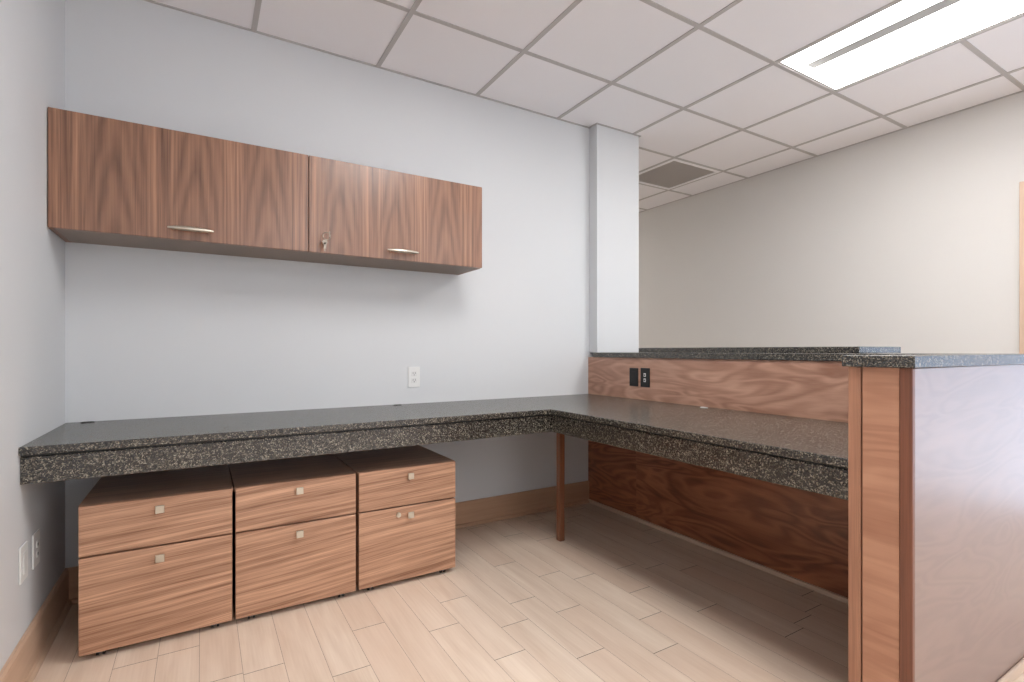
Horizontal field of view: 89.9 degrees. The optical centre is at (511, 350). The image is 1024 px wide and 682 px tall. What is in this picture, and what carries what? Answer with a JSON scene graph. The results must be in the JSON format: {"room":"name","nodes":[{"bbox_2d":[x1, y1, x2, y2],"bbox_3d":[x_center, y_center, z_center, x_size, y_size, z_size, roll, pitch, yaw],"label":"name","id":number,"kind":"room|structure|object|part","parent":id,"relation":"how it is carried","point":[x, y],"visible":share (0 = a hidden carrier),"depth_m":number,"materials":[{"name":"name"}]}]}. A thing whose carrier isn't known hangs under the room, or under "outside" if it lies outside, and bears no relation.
{"room":"office reception area","nodes":[
{"label":"office reception area","id":0,"kind":"room"},
{"bbox_2d":[0,0,64,670],"bbox_3d":[-0.270,-0.376,-0.615,0.120,2.861,6.667,0,0,-31],"label":"wall","id":1,"kind":"structure","parent":0,"point":[32,32],"depth_m":1.68,"materials":[{"name":"paint"}]},
{"bbox_2d":[19,541,27,584],"bbox_3d":[-1.551,0.673,1.631,0.009,0.114,0.078,0,0,-31],"label":"wall socket","id":2,"kind":"object","parent":1,"relation":"attached to","point":[23,550],"visible":1,"depth_m":1.62,"materials":[{"name":"white plastic"}]},
{"bbox_2d":[0,568,71,681],"bbox_3d":[-0.199,0.981,-0.590,0.028,0.148,6.396,0,0,-31],"label":"baseboard","id":3,"kind":"structure","parent":1,"relation":"attached to","point":[25,661],"depth_m":1.75,"materials":[{"name":"brown wood"}]},
{"bbox_2d":[32,529,39,569],"bbox_3d":[-1.625,0.677,1.753,0.008,0.114,0.078,0,0,-31],"label":"wall socket","id":4,"kind":"object","parent":1,"relation":"attached to","point":[36,536],"visible":1,"depth_m":1.74,"materials":[{"name":"white plastic"}]},
{"bbox_2d":[65,0,614,567],"bbox_3d":[-0.531,-0.376,3.034,3.205,2.861,0.150,0,0,-31],"label":"wall","id":5,"kind":"structure","parent":0,"point":[150,333],"depth_m":2.68,"materials":[{"name":"paint"}]},
{"bbox_2d":[48,107,481,274],"bbox_3d":[-1.001,-0.676,2.460,1.804,0.445,0.344,0,0,-31],"label":"upper cabinet","id":6,"kind":"object","parent":5,"relation":"attached to","point":[112,182],"visible":1,"depth_m":2.23,"materials":[{"name":"brown wood"}]},
{"bbox_3d":[-1.325,-0.676,2.128,0.903,0.443,0.018,0,0,-31],"label":"door","id":7,"kind":"part","parent":6,"relation":"part of","materials":[{"name":"brown wood"}]},
{"bbox_3d":[-1.314,-0.497,2.101,0.161,0.019,0.039,0,0,-31],"label":"handle","id":8,"kind":"part","parent":6,"relation":"part of","materials":[{"name":"silver metal"}]},
{"bbox_3d":[-1.020,-0.463,2.490,1.769,0.017,0.274,0,0,-31],"label":"underside panel","id":9,"kind":"part","parent":6,"relation":"part of","materials":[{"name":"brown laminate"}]},
{"bbox_3d":[-0.552,-0.676,2.595,0.896,0.443,0.018,0,0,-31],"label":"door","id":10,"kind":"part","parent":6,"relation":"part of","materials":[{"name":"brown wood"}]},
{"bbox_3d":[-0.544,-0.497,2.566,0.161,0.019,0.039,0,0,-31],"label":"handle","id":11,"kind":"part","parent":6,"relation":"part of","materials":[{"name":"silver metal"}]},
{"bbox_2d":[65,481,588,604],"bbox_3d":[-0.659,0.981,2.853,2.799,0.148,0.028,0,0,-31],"label":"baseboard","id":12,"kind":"structure","parent":5,"relation":"attached to","point":[512,505],"depth_m":3.24,"materials":[{"name":"brown wood"}]},
{"bbox_2d":[408,367,419,386],"bbox_3d":[-0.559,0.150,2.925,0.070,0.116,0.007,0,0,-31],"label":"wall socket","id":13,"kind":"object","parent":5,"relation":"attached to","point":[413,372],"visible":1,"depth_m":2.92,"materials":[{"name":"white plastic"}]},
{"bbox_2d":[411,371,416,375],"bbox_3d":[-0.557,0.130,2.923,0.033,0.028,0.002,0,0,-31],"label":"receptacle","id":14,"kind":"object","parent":13,"relation":"attached to","point":[413,373],"depth_m":2.92,"materials":[{"name":"grey plastic"}]},
{"bbox_2d":[411,378,416,382],"bbox_3d":[-0.557,0.169,2.923,0.033,0.028,0.002,0,0,-31],"label":"receptacle","id":15,"kind":"object","parent":13,"relation":"attached to","point":[413,380],"depth_m":2.92,"materials":[{"name":"grey plastic"}]},
{"bbox_2d":[33,503,1023,681],"bbox_3d":[0.641,1.095,2.612,5.289,0.080,13.333,0,0,-31],"label":"floor","id":16,"kind":"structure","parent":0,"point":[621,598],"depth_m":1.95,"materials":[{"name":"brown wood"}]},
{"bbox_2d":[78,464,232,656],"bbox_3d":[-1.400,0.791,2.068,0.464,0.526,0.561,0,0,-31],"label":"drawer pedestal","id":17,"kind":"object","parent":16,"relation":"on","point":[155,548],"visible":0.98,"depth_m":1.85,"materials":[{"name":"brown wood"}]},
{"bbox_3d":[-1.271,0.869,1.855,0.456,0.328,0.019,0,0,-31],"label":"drawer","id":18,"kind":"part","parent":17,"relation":"part of","materials":[{"name":"brown wood"}]},
{"bbox_3d":[-1.271,0.613,1.855,0.456,0.169,0.019,0,0,-31],"label":"drawer","id":19,"kind":"part","parent":17,"relation":"part of","materials":[{"name":"brown wood"}]},
{"bbox_3d":[-1.411,0.537,2.087,0.464,0.018,0.518,0,0,-31],"label":"panel","id":20,"kind":"part","parent":17,"relation":"part of","materials":[{"name":"brown wood"}]},
{"bbox_3d":[-1.261,0.742,1.838,0.027,0.027,0.022,0,0,-31],"label":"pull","id":21,"kind":"part","parent":17,"relation":"part of","materials":[{"name":"silver metal"}]},
{"bbox_3d":[-1.261,0.566,1.838,0.027,0.027,0.022,0,0,-31],"label":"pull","id":22,"kind":"part","parent":17,"relation":"part of","materials":[{"name":"silver metal"}]},
{"bbox_2d":[228,454,355,618],"bbox_3d":[-1.000,0.791,2.310,0.464,0.526,0.561,0,0,-31],"label":"drawer pedestal","id":23,"kind":"object","parent":16,"relation":"on","point":[294,519],"visible":1,"depth_m":2.09,"materials":[{"name":"brown wood"}]},
{"bbox_3d":[-1.011,0.537,2.328,0.464,0.018,0.518,0,0,-31],"label":"panel","id":24,"kind":"part","parent":23,"relation":"part of","materials":[{"name":"brown wood"}]},
{"bbox_3d":[-0.871,0.869,2.097,0.456,0.328,0.019,0,0,-31],"label":"drawer","id":25,"kind":"part","parent":23,"relation":"part of","materials":[{"name":"brown wood"}]},
{"bbox_3d":[-0.871,0.613,2.097,0.456,0.169,0.019,0,0,-31],"label":"drawer","id":26,"kind":"part","parent":23,"relation":"part of","materials":[{"name":"brown wood"}]},
{"bbox_3d":[-0.861,0.742,2.079,0.027,0.027,0.022,0,0,-31],"label":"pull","id":27,"kind":"part","parent":23,"relation":"part of","materials":[{"name":"silver metal"}]},
{"bbox_3d":[-0.861,0.566,2.079,0.027,0.027,0.022,0,0,-31],"label":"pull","id":28,"kind":"part","parent":23,"relation":"part of","materials":[{"name":"silver metal"}]},
{"bbox_2d":[333,445,454,589],"bbox_3d":[-0.598,0.791,2.553,0.464,0.526,0.561,0,0,-31],"label":"drawer pedestal","id":29,"kind":"object","parent":16,"relation":"on","point":[405,513],"visible":0.89,"depth_m":2.34,"materials":[{"name":"brown wood"}]},
{"bbox_3d":[-0.609,0.537,2.571,0.464,0.018,0.518,0,0,-31],"label":"panel","id":30,"kind":"part","parent":29,"relation":"part of","materials":[{"name":"brown wood"}]},
{"bbox_3d":[-0.470,0.869,2.340,0.456,0.328,0.019,0,0,-31],"label":"drawer","id":31,"kind":"part","parent":29,"relation":"part of","materials":[{"name":"brown wood"}]},
{"bbox_3d":[-0.470,0.613,2.340,0.456,0.169,0.019,0,0,-31],"label":"drawer","id":32,"kind":"part","parent":29,"relation":"part of","materials":[{"name":"brown wood"}]},
{"bbox_3d":[-0.459,0.742,2.322,0.027,0.027,0.022,0,0,-31],"label":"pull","id":33,"kind":"part","parent":29,"relation":"part of","materials":[{"name":"silver metal"}]},
{"bbox_3d":[-0.459,0.566,2.322,0.027,0.027,0.022,0,0,-31],"label":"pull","id":34,"kind":"part","parent":29,"relation":"part of","materials":[{"name":"silver metal"}]},
{"bbox_2d":[18,394,847,540],"bbox_3d":[-0.133,0.678,1.982,2.798,0.754,2.060,0,0,-31],"label":"desk","id":35,"kind":"object","parent":16,"relation":"on","point":[807,454],"visible":0.92,"depth_m":2.04,"materials":[{"name":"stone"}]},
{"bbox_2d":[18,394,847,467],"bbox_3d":[-0.133,0.314,1.982,2.798,0.026,2.060,0,0,-31],"label":"countertop","id":36,"kind":"structure","parent":35,"relation":"on","point":[813,440],"depth_m":2.12,"materials":[{"name":"stone"}]},
{"bbox_3d":[-0.293,0.331,1.533,2.060,0.009,1.455,0,0,-31],"label":"support rail","id":37,"kind":"part","parent":35,"relation":"part of","materials":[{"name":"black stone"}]},
{"bbox_3d":[0.270,0.691,2.855,0.035,0.728,0.035,0,0,-31],"label":"leg","id":38,"kind":"part","parent":35,"relation":"part of","materials":[{"name":"brown wood"}]},
{"bbox_2d":[588,357,1023,681],"bbox_3d":[1.111,0.533,2.638,1.570,1.043,2.224,0,0,-31],"label":"wall","id":39,"kind":"structure","parent":16,"relation":"on","point":[924,552],"depth_m":1.55,"materials":[{"name":"brown wood"}]},
{"bbox_3d":[0.661,0.681,3.395,0.020,0.706,0.463,0,0,-31],"label":"panel","id":40,"kind":"part","parent":39,"relation":"part of","materials":[{"name":"brown wood"}]},
{"bbox_2d":[629,368,637,385],"bbox_3d":[0.760,0.164,3.204,0.009,0.113,0.073,0,0,-31],"label":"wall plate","id":41,"kind":"object","parent":39,"relation":"attached to","point":[633,372],"visible":1,"depth_m":3.20,"materials":[{"name":"black plastic"}]},
{"bbox_2d":[641,368,649,386],"bbox_3d":[0.809,0.163,3.122,0.008,0.116,0.074,0,0,-31],"label":"socket","id":42,"kind":"object","parent":39,"relation":"attached to","point":[645,372],"visible":1,"depth_m":3.12,"materials":[{"name":"black plastic"}]},
{"bbox_3d":[1.074,0.185,2.712,0.020,0.282,2.059,0,0,-31],"label":"panel","id":43,"kind":"part","parent":39,"relation":"part of","materials":[{"name":"brown wood"}]},
{"bbox_3d":[1.194,0.681,2.513,0.020,0.706,1.595,0,0,-31],"label":"panel","id":44,"kind":"part","parent":39,"relation":"part of","materials":[{"name":"brown wood"}]},
{"bbox_2d":[593,352,1023,367],"bbox_3d":[1.049,0.028,2.565,1.412,0.031,2.159,0,0,-31],"label":"stone cap","id":45,"kind":"object","parent":39,"relation":"on","point":[892,360],"visible":1,"depth_m":1.63,"materials":[{"name":"stone"}]},
{"bbox_2d":[639,347,900,352],"bbox_3d":[1.431,-0.004,3.313,0.436,0.032,1.681,0,0,-31],"label":"countertop","id":46,"kind":"structure","parent":45,"relation":"on","point":[709,349],"depth_m":2.82,"materials":[{"name":"stone"}]},
{"bbox_3d":[1.601,0.549,1.665,1.378,1.010,0.028,0,0,-31],"label":"panel","id":47,"kind":"part","parent":39,"relation":"part of","materials":[{"name":"brown wood"}]},
{"bbox_2d":[153,0,1023,211],"bbox_3d":[0.616,-1.569,2.591,4.712,0.016,11.000,0,0,-31],"label":"ceiling","id":48,"kind":"structure","parent":0,"point":[605,39],"depth_m":2.76,"materials":[{"name":"tile"}]},
{"bbox_2d":[144,0,1023,212],"bbox_3d":[0.616,-1.558,2.591,4.712,0.005,11.000,0,0,-31],"label":"ceiling grid","id":49,"kind":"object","parent":48,"relation":"attached to","point":[963,41],"depth_m":2.83,"materials":[{"name":"grey metal"}]},
{"bbox_2d":[639,159,720,189],"bbox_3d":[1.415,-1.564,4.559,0.585,0.017,0.585,0,0,-31],"label":"ceiling vent","id":50,"kind":"object","parent":48,"relation":"in","point":[673,173],"visible":0.94,"depth_m":4.53,"materials":[{"name":"metal"}]},
{"bbox_2d":[779,0,1023,90],"bbox_3d":[1.996,-1.613,2.418,0.600,0.106,1.209,0,0,-31],"label":"ceiling light","id":51,"kind":"object","parent":48,"relation":"attached to","point":[907,30],"visible":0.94,"depth_m":2.61,"materials":[{"name":"white plastic"}]},
{"bbox_2d":[784,0,941,65],"bbox_3d":[1.854,-1.591,2.332,0.247,0.051,1.189,0,0,-31],"label":"diffuser","id":52,"kind":"object","parent":51,"relation":"attached to","point":[903,10],"depth_m":2.57,"materials":[{"name":"white plastic"}]},
{"bbox_2d":[590,124,638,351],"bbox_3d":[0.732,-0.773,3.661,0.394,1.570,0.082,0,0,-31],"label":"wall pier","id":53,"kind":"object","parent":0,"point":[614,154],"visible":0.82,"depth_m":3.61,"materials":[{"name":"paint"}]},
{"bbox_2d":[639,92,1023,353],"bbox_3d":[2.696,-0.376,3.848,0.150,2.861,11.240,0,0,-31],"label":"wall","id":54,"kind":"structure","parent":0,"point":[907,239],"depth_m":3.85,"materials":[{"name":"beige paint"}]},
{"bbox_2d":[1019,181,1023,353],"bbox_3d":[3.815,0.020,1.983,0.164,2.070,2.680,0,0,-31],"label":"door frame","id":55,"kind":"structure","parent":54,"relation":"in","point":[1021,184],"depth_m":3.08,"materials":[{"name":"brown wood"}]}
]}

